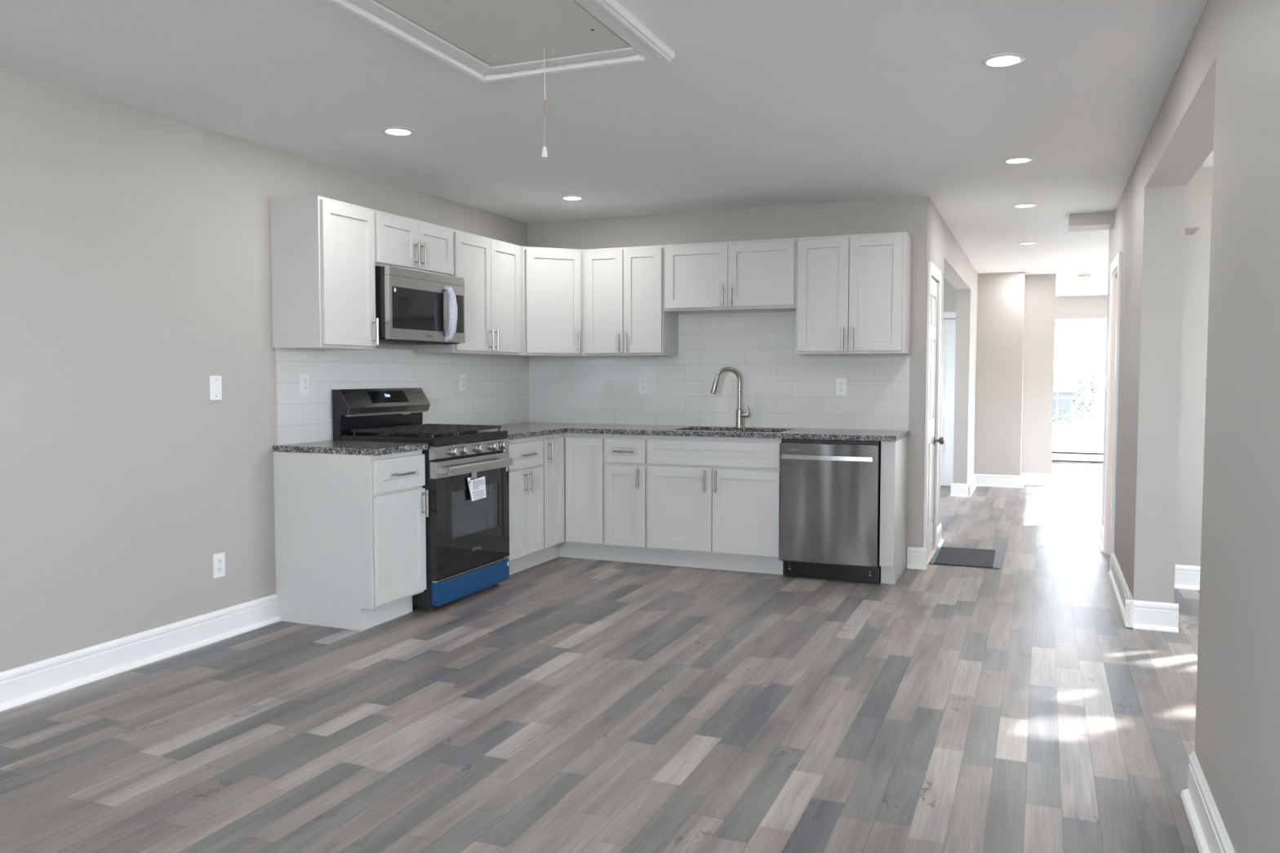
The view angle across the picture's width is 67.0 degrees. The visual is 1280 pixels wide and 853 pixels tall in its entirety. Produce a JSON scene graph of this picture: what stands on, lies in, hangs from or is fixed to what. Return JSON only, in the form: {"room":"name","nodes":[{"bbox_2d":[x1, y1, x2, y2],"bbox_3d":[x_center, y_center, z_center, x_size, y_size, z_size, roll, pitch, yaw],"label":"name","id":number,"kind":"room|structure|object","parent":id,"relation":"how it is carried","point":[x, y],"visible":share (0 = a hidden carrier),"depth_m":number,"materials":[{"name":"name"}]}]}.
{"room":"kitchen","nodes":[
{"label":"kitchen","id":0,"kind":"room"},
{"bbox_2d":[0,67,527,672],"bbox_3d":[-2.579,-0.219,3.433,0.150,2.600,8.870,1,3,23],"label":"wall","id":1,"kind":"structure","parent":0,"point":[135,243],"depth_m":4.17,"materials":[{"name":"grey paint"}]},
{"bbox_2d":[0,594,281,711],"bbox_3d":[-3.000,1.077,2.247,0.034,0.138,5.933,1,3,23],"label":"baseboard","id":2,"kind":"structure","parent":1,"relation":"attached to","point":[30,682],"depth_m":4.16,"materials":[{"name":"white paint"}]},
{"bbox_2d":[208,375,222,399],"bbox_3d":[-2.014,-0.183,4.591,0.007,0.115,0.070,1,3,23],"label":"blank cover plate","id":3,"kind":"object","parent":1,"relation":"attached to","point":[215,381],"visible":1,"depth_m":4.59,"materials":[{"name":"white plastic"}]},
{"bbox_2d":[213,552,225,578],"bbox_3d":[-2.015,0.665,4.632,0.009,0.115,0.070,1,3,23],"label":"wall outlet","id":4,"kind":"object","parent":1,"relation":"attached to","point":[219,559],"visible":1,"depth_m":4.63,"materials":[{"name":"white plastic"}]},
{"bbox_2d":[216,557,222,564],"bbox_3d":[-2.012,0.645,4.630,0.003,0.029,0.034,1,3,23],"label":"receptacle","id":5,"kind":"object","parent":4,"relation":"attached to","point":[219,560],"depth_m":4.63,"materials":[{"name":"white plastic"}]},
{"bbox_2d":[217,565,222,573],"bbox_3d":[-2.012,0.684,4.632,0.003,0.029,0.034,1,3,23],"label":"receptacle","id":6,"kind":"object","parent":4,"relation":"attached to","point":[220,568],"depth_m":4.63,"materials":[{"name":"white plastic"}]},
{"bbox_2d":[269,195,378,350],"bbox_3d":[-1.623,-0.779,5.034,0.363,0.748,0.422,1,3,23],"label":"upper cabinet","id":7,"kind":"object","parent":1,"relation":"attached to","point":[323,274],"visible":1,"depth_m":4.88,"materials":[{"name":"grey paint"}]},
{"bbox_2d":[275,348,528,444],"bbox_3d":[-1.356,-0.226,6.169,0.010,0.515,2.624,1,3,23],"label":"backsplash","id":8,"kind":"structure","parent":1,"relation":"attached to","point":[496,393],"depth_m":5.93,"materials":[{"name":"tile"}]},
{"bbox_2d":[299,373,310,395],"bbox_3d":[-1.777,-0.224,5.131,0.009,0.115,0.070,1,3,23],"label":"wall outlet","id":9,"kind":"object","parent":8,"relation":"attached to","point":[304,388],"visible":1,"depth_m":5.12,"materials":[{"name":"white plastic"}]},
{"bbox_2d":[302,377,307,383],"bbox_3d":[-1.774,-0.243,5.129,0.003,0.029,0.034,1,3,23],"label":"receptacle","id":10,"kind":"object","parent":9,"relation":"attached to","point":[304,380],"depth_m":5.13,"materials":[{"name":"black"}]},
{"bbox_2d":[302,385,307,391],"bbox_3d":[-1.774,-0.204,5.131,0.003,0.029,0.034,1,3,23],"label":"receptacle","id":11,"kind":"object","parent":9,"relation":"attached to","point":[304,387],"depth_m":5.13,"materials":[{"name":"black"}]},
{"bbox_2d":[459,374,466,391],"bbox_3d":[-1.195,-0.295,6.529,0.009,0.115,0.070,1,3,23],"label":"wall outlet","id":12,"kind":"object","parent":8,"relation":"attached to","point":[462,377],"visible":1,"depth_m":6.52,"materials":[{"name":"white plastic"}]},
{"bbox_2d":[372,208,453,275],"bbox_3d":[-1.397,-1.033,5.563,0.363,0.297,0.751,1,3,23],"label":"upper cabinet","id":13,"kind":"object","parent":1,"relation":"attached to","point":[402,242],"visible":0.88,"depth_m":5.46,"materials":[{"name":"grey paint"}]},
{"bbox_2d":[374,265,465,345],"bbox_3d":[-1.342,-0.680,5.558,0.464,0.400,0.728,1,3,23],"label":"microwave","id":14,"kind":"object","parent":13,"relation":"attached to","point":[413,307],"visible":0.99,"depth_m":5.42,"materials":[{"name":"silver metal"}]},
{"bbox_2d":[411,228,523,355],"bbox_3d":[-1.087,-0.847,6.322,0.363,0.748,0.866,1,3,23],"label":"upper cabinet","id":15,"kind":"object","parent":1,"relation":"attached to","point":[491,269],"visible":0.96,"depth_m":6.22,"materials":[{"name":"grey paint"}]},
{"bbox_2d":[0,461,1199,852],"bbox_3d":[2.640,1.030,6.356,7.700,0.200,19.234,1,3,23],"label":"floor","id":16,"kind":"structure","parent":0,"point":[564,704],"depth_m":3.53,"materials":[{"name":"laminate"}]},
{"bbox_2d":[273,449,428,631],"bbox_3d":[-1.486,0.561,5.039,0.666,0.873,0.428,1,3,23],"label":"base cabinet","id":17,"kind":"object","parent":16,"relation":"on","point":[350,530],"visible":0.99,"depth_m":4.87,"materials":[{"name":"grey paint"}]},
{"bbox_2d":[272,440,427,455],"bbox_3d":[-1.496,0.109,5.017,0.647,0.032,0.431,1,3,23],"label":"countertop","id":18,"kind":"structure","parent":17,"relation":"on","point":[344,447],"depth_m":4.90,"materials":[{"name":"stone"}]},
{"bbox_2d":[332,387,512,611],"bbox_3d":[-1.212,0.376,5.568,0.728,1.186,0.763,1,3,23],"label":"gas range","id":19,"kind":"object","parent":16,"relation":"on","point":[468,540],"visible":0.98,"depth_m":5.38,"materials":[{"name":"black metal"}]},
{"bbox_2d":[340,430,507,446],"bbox_3d":[-1.219,0.059,5.554,0.613,0.046,0.763,1,3,23],"label":"cooktop","id":20,"kind":"object","parent":19,"relation":"in","point":[459,437],"depth_m":5.30,"materials":[{"name":"black metal"}]},
{"bbox_2d":[466,471,486,501],"bbox_3d":[-0.920,0.327,5.443,0.013,0.173,0.182,1,3,23],"label":"tag","id":21,"kind":"object","parent":19,"relation":"attached to","point":[477,486],"visible":0.99,"depth_m":5.44,"materials":[{"name":"white paper"}]},
{"bbox_2d":[502,435,543,575],"bbox_3d":[-1.000,0.499,6.207,0.666,0.873,0.532,1,3,23],"label":"base cabinet","id":22,"kind":"object","parent":16,"relation":"on","point":[526,474],"visible":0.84,"depth_m":6.12,"materials":[{"name":"grey paint"}]},
{"bbox_2d":[533,432,608,566],"bbox_3d":[-0.606,0.466,6.829,0.918,0.873,0.918,1,3,23],"label":"base cabinet","id":23,"kind":"object","parent":16,"relation":"on","point":[574,466],"visible":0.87,"depth_m":6.55,"materials":[{"name":"grey paint"}]},
{"bbox_2d":[484,422,910,441],"bbox_3d":[0.176,0.047,6.191,2.833,0.032,1.454,1,3,23],"label":"countertop","id":24,"kind":"structure","parent":23,"relation":"on","point":[519,430],"depth_m":6.29,"materials":[{"name":"stone"}]},
{"bbox_2d":[710,367,749,427],"bbox_3d":[0.615,-0.200,6.633,0.272,0.415,0.077,0,3,-5],"label":"faucet","id":25,"kind":"object","parent":24,"relation":"on","point":[740,415],"visible":1,"depth_m":6.63,"materials":[{"name":"silver metal"}]},
{"bbox_2d":[604,433,650,564],"bbox_3d":[0.008,0.473,6.710,0.307,0.873,0.666,1,3,23],"label":"base cabinet","id":26,"kind":"object","parent":16,"relation":"on","point":[624,455],"visible":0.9,"depth_m":6.45,"materials":[{"name":"grey paint"}]},
{"bbox_2d":[646,435,784,574],"bbox_3d":[0.569,0.485,6.478,0.906,0.873,0.666,1,3,23],"label":"base cabinet","id":27,"kind":"object","parent":16,"relation":"on","point":[713,502],"visible":0.91,"depth_m":6.21,"materials":[{"name":"grey paint"}]},
{"bbox_2d":[779,438,880,583],"bbox_3d":[1.256,0.503,6.158,0.601,0.864,0.672,1,3,23],"label":"dishwasher","id":28,"kind":"object","parent":16,"relation":"on","point":[829,490],"visible":1,"depth_m":5.89,"materials":[{"name":"silver metal"}]},
{"bbox_2d":[879,435,908,584],"bbox_3d":[1.599,0.507,6.082,0.084,0.873,0.606,1,3,23],"label":"end panel","id":29,"kind":"object","parent":16,"relation":"on","point":[894,455],"visible":0.9,"depth_m":5.83,"materials":[{"name":"grey paint"}]},
{"bbox_2d":[928,546,1001,568],"bbox_3d":[2.264,0.906,6.721,0.452,0.008,0.674,1,3,22],"label":"door mat","id":30,"kind":"object","parent":16,"relation":"on","point":[975,557],"visible":0.94,"depth_m":6.66,"materials":[{"name":"grey"}]},
{"bbox_2d":[0,0,1207,297],"bbox_3d":[1.694,-1.598,6.478,5.650,0.206,17.900,1,3,23],"label":"ceiling","id":31,"kind":"structure","parent":0,"point":[758,103],"depth_m":4.09,"materials":[{"name":"white paint"}]},
{"bbox_2d":[381,126,414,135],"bbox_3d":[-1.139,-1.390,4.556,0.152,0.008,0.152,1,3,23],"label":"recessed light","id":32,"kind":"object","parent":31,"relation":"in","point":[394,131],"visible":1,"depth_m":4.54,"materials":[{"name":"white plastic"}]},
{"bbox_2d":[324,0,675,83],"bbox_3d":[-0.527,-1.291,2.911,0.787,0.030,1.503,1,3,23],"label":"attic hatch","id":33,"kind":"object","parent":31,"relation":"attached to","point":[486,41],"visible":1,"depth_m":3.23,"materials":[{"name":"white paint"}]},
{"bbox_2d":[542,49,550,158],"bbox_3d":[-0.332,-1.137,3.409,0.033,0.376,0.021,1,3,23],"label":"pull cord","id":34,"kind":"object","parent":33,"relation":"hanging from","point":[544,155],"visible":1,"depth_m":3.41,"materials":[{"name":"white fabric"}]},
{"bbox_2d":[560,195,583,200],"bbox_3d":[-0.438,-1.480,6.266,0.152,0.008,0.152,1,3,23],"label":"recessed light","id":35,"kind":"object","parent":31,"relation":"in","point":[572,197],"visible":1,"depth_m":6.25,"materials":[{"name":"white plastic"}]},
{"bbox_2d":[981,52,1025,66],"bbox_3d":[1.323,-1.334,3.523,0.152,0.008,0.152,1,3,23],"label":"recessed light","id":36,"kind":"object","parent":31,"relation":"in","point":[1006,59],"visible":1,"depth_m":3.51,"materials":[{"name":"white plastic"}]},
{"bbox_2d":[1002,155,1033,164],"bbox_3d":[2.015,-1.421,5.161,0.152,0.008,0.152,1,3,23],"label":"recessed light","id":37,"kind":"object","parent":31,"relation":"in","point":[1013,160],"visible":1,"depth_m":5.15,"materials":[{"name":"white plastic"}]},
{"bbox_2d":[1012,203,1036,208],"bbox_3d":[2.600,-1.494,6.540,0.152,0.008,0.152,1,3,23],"label":"recessed light","id":38,"kind":"object","parent":31,"relation":"in","point":[1020,205],"visible":1,"depth_m":6.52,"materials":[{"name":"white plastic"}]},
{"bbox_2d":[1017,241,1036,244],"bbox_3d":[3.366,-1.592,8.407,0.152,0.008,0.152,1,3,23],"label":"recessed light","id":39,"kind":"object","parent":31,"relation":"in","point":[1023,242],"visible":1,"depth_m":8.38,"materials":[{"name":"white plastic"}]},
{"bbox_2d":[1022,268,1037,271],"bbox_3d":[4.252,-1.705,10.537,0.152,0.008,0.152,1,3,23],"label":"recessed light","id":40,"kind":"object","parent":31,"relation":"in","point":[1028,269],"visible":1,"depth_m":10.50,"materials":[{"name":"white plastic"}]},
{"bbox_2d":[1077,273,1091,277],"bbox_3d":[5.034,-1.710,10.960,0.140,0.042,0.140,1,3,23],"label":"smoke detector","id":41,"kind":"object","parent":31,"relation":"attached to","point":[1080,275],"visible":1,"depth_m":10.91,"materials":[{"name":"white plastic"}]},
{"bbox_2d":[527,195,929,567],"bbox_3d":[0.520,-0.401,6.878,2.925,2.600,0.120,1,3,23],"label":"wall","id":42,"kind":"structure","parent":0,"point":[910,215],"depth_m":6.48,"materials":[{"name":"grey paint"}]},
{"bbox_2d":[503,246,593,357],"bbox_3d":[-0.683,-0.881,6.955,0.623,0.748,0.613,1,3,23],"label":"upper cabinet","id":43,"kind":"object","parent":42,"relation":"attached to","point":[553,277],"visible":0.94,"depth_m":6.75,"materials":[{"name":"grey paint"}]},
{"bbox_2d":[582,244,678,356],"bbox_3d":[-0.074,-0.874,6.837,0.611,0.748,0.363,1,3,23],"label":"upper cabinet","id":44,"kind":"object","parent":42,"relation":"attached to","point":[624,314],"visible":0.97,"depth_m":6.70,"materials":[{"name":"grey paint"}]},
{"bbox_2d":[528,311,910,430],"bbox_3d":[0.454,-0.404,6.835,2.816,0.800,0.010,1,3,23],"label":"backsplash","id":45,"kind":"structure","parent":42,"relation":"attached to","point":[781,388],"depth_m":6.76,"materials":[{"name":"tile"}]},
{"bbox_2d":[638,377,648,393],"bbox_3d":[0.023,-0.298,7.010,0.070,0.115,0.009,1,3,23],"label":"wall outlet","id":46,"kind":"object","parent":45,"relation":"attached to","point":[642,381],"visible":1,"depth_m":7.01,"materials":[{"name":"white plastic"}]},
{"bbox_2d":[835,377,846,395],"bbox_3d":[1.343,-0.265,6.462,0.070,0.115,0.009,1,3,23],"label":"wall outlet","id":47,"kind":"object","parent":45,"relation":"attached to","point":[841,383],"visible":1,"depth_m":6.46,"materials":[{"name":"white plastic"}]},
{"bbox_2d":[838,382,843,386],"bbox_3d":[1.342,-0.284,6.458,0.034,0.029,0.003,1,3,23],"label":"receptacle","id":48,"kind":"object","parent":47,"relation":"attached to","point":[840,384],"depth_m":6.46,"materials":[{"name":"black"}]},
{"bbox_2d":[838,387,843,391],"bbox_3d":[1.342,-0.245,6.461,0.034,0.029,0.003,1,3,23],"label":"receptacle","id":49,"kind":"object","parent":47,"relation":"attached to","point":[840,389],"depth_m":6.46,"materials":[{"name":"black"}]},
{"bbox_2d":[663,237,796,313],"bbox_3d":[0.633,-1.008,6.536,0.918,0.449,0.363,1,3,23],"label":"upper cabinet","id":50,"kind":"object","parent":42,"relation":"attached to","point":[751,275],"visible":0.92,"depth_m":6.40,"materials":[{"name":"grey paint"}]},
{"bbox_2d":[795,231,912,355],"bbox_3d":[1.375,-0.842,6.236,0.687,0.748,0.363,1,3,23],"label":"upper cabinet","id":51,"kind":"object","parent":42,"relation":"attached to","point":[854,292],"visible":1,"depth_m":6.10,"materials":[{"name":"grey paint"}]},
{"bbox_2d":[906,546,927,569],"bbox_3d":[1.811,0.862,6.325,0.125,0.138,0.034,1,3,23],"label":"baseboard","id":52,"kind":"structure","parent":42,"relation":"attached to","point":[917,557],"depth_m":6.33,"materials":[{"name":"white paint"}]},
{"bbox_2d":[942,277,956,319],"bbox_3d":[2.499,-0.642,11.426,2.485,2.600,0.150,1,3,23],"label":"wall","id":53,"kind":"structure","parent":0,"point":[949,291],"depth_m":10.89,"materials":[{"name":"grey paint"}]},
{"bbox_2d":[940,319,955,485],"bbox_3d":[3.212,-0.274,11.102,0.800,1.889,0.036,1,3,23],"label":"door","id":54,"kind":"structure","parent":53,"relation":"in","point":[948,325],"depth_m":10.97,"materials":[{"name":"white paint"}]},
{"bbox_2d":[942,311,955,318],"bbox_3d":[3.164,-0.310,11.076,0.876,1.975,0.018,1,3,23],"label":"trim","id":55,"kind":"structure","parent":53,"relation":"attached to","point":[946,314],"depth_m":10.88,"materials":[{"name":"white paint"}]},
{"bbox_2d":[928,199,977,545],"bbox_3d":[2.790,-0.497,8.710,0.140,2.600,5.050,1,3,23],"label":"wall","id":56,"kind":"structure","parent":0,"point":[945,252],"depth_m":10.01,"materials":[{"name":"grey paint"}]},
{"bbox_2d":[927,550,936,565],"bbox_3d":[1.997,0.908,6.702,0.052,0.007,0.600,1,3,23],"label":"trim","id":57,"kind":"structure","parent":56,"relation":"attached to","point":[933,552],"depth_m":6.73,"materials":[{"name":"beige wood"}]},
{"bbox_2d":[923,260,941,550],"bbox_3d":[2.009,-0.090,6.644,0.018,2.005,0.750,1,3,23],"label":"trim","id":58,"kind":"structure","parent":56,"relation":"attached to","point":[932,270],"depth_m":6.36,"materials":[{"name":"white paint"}]},
{"bbox_2d":[927,277,943,558],"bbox_3d":[2.013,-0.051,6.641,0.104,1.916,0.603,1,3,23],"label":"door","id":59,"kind":"structure","parent":56,"relation":"in","point":[932,440],"depth_m":6.76,"materials":[{"name":"white paint"}]},
{"bbox_2d":[937,473,976,548],"bbox_3d":[2.929,0.715,9.091,0.194,0.138,4.360,1,3,23],"label":"baseboard","id":60,"kind":"structure","parent":56,"relation":"attached to","point":[957,490],"depth_m":10.07,"materials":[{"name":"white paint"}]},
{"bbox_2d":[973,271,1056,475],"bbox_3d":[4.234,-0.624,11.112,0.960,2.600,0.500,1,3,23],"label":"wall","id":61,"kind":"structure","parent":0,"point":[1016,310],"depth_m":10.98,"materials":[{"name":"grey paint"}]},
{"bbox_2d":[974,472,1054,488],"bbox_3d":[4.331,0.613,11.021,1.006,0.138,0.333,-1,3,-13],"label":"baseboard","id":62,"kind":"structure","parent":61,"relation":"attached to","point":[1025,478],"depth_m":11.02,"materials":[{"name":"white paint"}]},
{"bbox_2d":[1052,295,1107,454],"bbox_3d":[5.099,-0.816,14.727,5.650,2.600,0.150,1,3,23],"label":"wall","id":63,"kind":"structure","parent":0,"point":[1086,306],"depth_m":14.10,"materials":[{"name":"grey paint"}]},
{"bbox_2d":[1052,450,1103,462],"bbox_3d":[6.372,0.437,14.144,2.200,0.156,0.066,1,3,23],"label":"baseboard heater","id":64,"kind":"object","parent":63,"relation":"attached to","point":[1057,455],"visible":0.29,"depth_m":14.11,"materials":[{"name":"white"}]},
{"bbox_2d":[1052,317,1106,429],"bbox_3d":[5.617,-0.790,14.476,4.040,1.605,0.142,1,3,23],"label":"window","id":65,"kind":"structure","parent":63,"relation":"in","point":[1073,322],"depth_m":14.11,"materials":[{"name":"white paint"}]},
{"bbox_2d":[1101,229,1110,524],"bbox_3d":[4.120,-0.410,7.077,1.280,2.600,0.150,1,3,23],"label":"wall","id":66,"kind":"structure","parent":0,"point":[1109,229],"depth_m":7.32,"materials":[{"name":"grey paint"}]},
{"bbox_2d":[1102,0,1279,852],"bbox_3d":[1.607,-0.166,2.470,0.180,2.600,10.300,1,3,23],"label":"wall","id":67,"kind":"structure","parent":0,"point":[1223,95],"depth_m":2.58,"materials":[{"name":"grey paint"}]},
{"bbox_2d":[1068,211,1115,231],"bbox_3d":[3.246,-1.475,6.964,0.290,0.089,0.275,1,3,23],"label":"soffit","id":68,"kind":"object","parent":67,"relation":"attached to","point":[1102,220],"depth_m":6.86,"materials":[{"name":"grey paint"}]},
{"bbox_2d":[1106,376,1107,391],"bbox_3d":[3.445,-0.313,7.141,0.010,0.115,0.070,1,3,23],"label":"light switch","id":69,"kind":"object","parent":67,"relation":"attached to","point":[1106,376],"visible":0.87,"depth_m":7.12,"materials":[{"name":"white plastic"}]},
{"bbox_2d":[1106,268,1117,555],"bbox_3d":[3.256,-0.062,6.452,0.182,1.970,0.660,1,3,23],"label":"trim","id":70,"kind":"structure","parent":67,"relation":"attached to","point":[1115,274],"depth_m":6.77,"materials":[{"name":"beige wood"}]},
{"bbox_2d":[1102,251,1121,570],"bbox_3d":[3.165,-0.099,6.488,0.018,2.040,0.800,1,3,23],"label":"trim","id":71,"kind":"structure","parent":67,"relation":"attached to","point":[1117,263],"depth_m":6.17,"materials":[{"name":"white paint"}]},
{"bbox_2d":[1097,524,1235,852],"bbox_3d":[1.629,1.059,2.607,0.234,0.138,10.150,1,3,23],"label":"baseboard","id":72,"kind":"structure","parent":67,"relation":"attached to","point":[1210,833],"depth_m":2.87,"materials":[{"name":"white paint"}]},
{"bbox_2d":[1185,164,1202,235],"bbox_3d":[3.092,-1.307,5.532,0.170,0.385,0.300,1,3,23],"label":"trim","id":73,"kind":"structure","parent":67,"relation":"attached to","point":[1193,188],"depth_m":5.38,"materials":[{"name":"grey paint"}]},
{"bbox_2d":[1175,166,1213,566],"bbox_3d":[4.577,-0.311,5.211,3.200,2.600,0.150,1,3,23],"label":"wall","id":74,"kind":"structure","parent":0,"point":[1197,245],"depth_m":5.68,"materials":[{"name":"grey paint"}]},
{"bbox_2d":[1174,564,1199,590],"bbox_3d":[4.473,0.922,5.220,3.050,0.138,0.034,1,3,23],"label":"baseboard","id":75,"kind":"structure","parent":74,"relation":"attached to","point":[1186,577],"depth_m":5.73,"materials":[{"name":"white paint"}]},
{"bbox_2d":[1202,149,1213,167],"bbox_3d":[3.644,-1.438,2.964,3.250,0.150,4.900,1,3,23],"label":"ceiling","id":76,"kind":"structure","parent":0,"point":[1208,162],"depth_m":5.47,"materials":[{"name":"white paint"}]},
{"label":"outside","id":77,"kind":"structure","parent":0,"visible":0},
{"bbox_2d":[1080,401,1094,422],"bbox_3d":[9.909,0.961,13.823,65.000,0.050,100.000,1,3,23],"label":"ground","id":78,"kind":"structure","parent":77,"point":[1086,402],"depth_m":41.37,"materials":[{"name":"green plant"}]},
{"bbox_2d":[1053,408,1072,422],"bbox_3d":[8.573,0.122,19.751,0.463,1.001,0.468,1,3,23],"label":"bush","id":79,"kind":"object","parent":78,"relation":"on","point":[1059,417],"visible":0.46,"depth_m":19.68,"materials":[{"name":"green plant"}]},
{"bbox_2d":[1053,376,1087,422],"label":"window","id":80,"kind":"structure","parent":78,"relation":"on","point":[1067,385],"depth_m":29.80,"materials":[{"name":"grey glass"}]},
{"bbox_2d":[1053,368,1105,422],"bbox_3d":[8.120,-0.229,18.842,6.024,1.794,0.028,1,3,23],"label":"fence","id":81,"kind":"object","parent":78,"relation":"on","point":[1056,397],"visible":0.11,"depth_m":18.65,"materials":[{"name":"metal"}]},
{"bbox_2d":[1072,373,1095,422],"bbox_3d":[10.583,-0.391,22.797,0.740,1.702,0.685,1,3,23],"label":"bush","id":82,"kind":"object","parent":78,"relation":"on","point":[1089,414],"visible":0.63,"depth_m":22.75,"materials":[{"name":"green plant"}]},
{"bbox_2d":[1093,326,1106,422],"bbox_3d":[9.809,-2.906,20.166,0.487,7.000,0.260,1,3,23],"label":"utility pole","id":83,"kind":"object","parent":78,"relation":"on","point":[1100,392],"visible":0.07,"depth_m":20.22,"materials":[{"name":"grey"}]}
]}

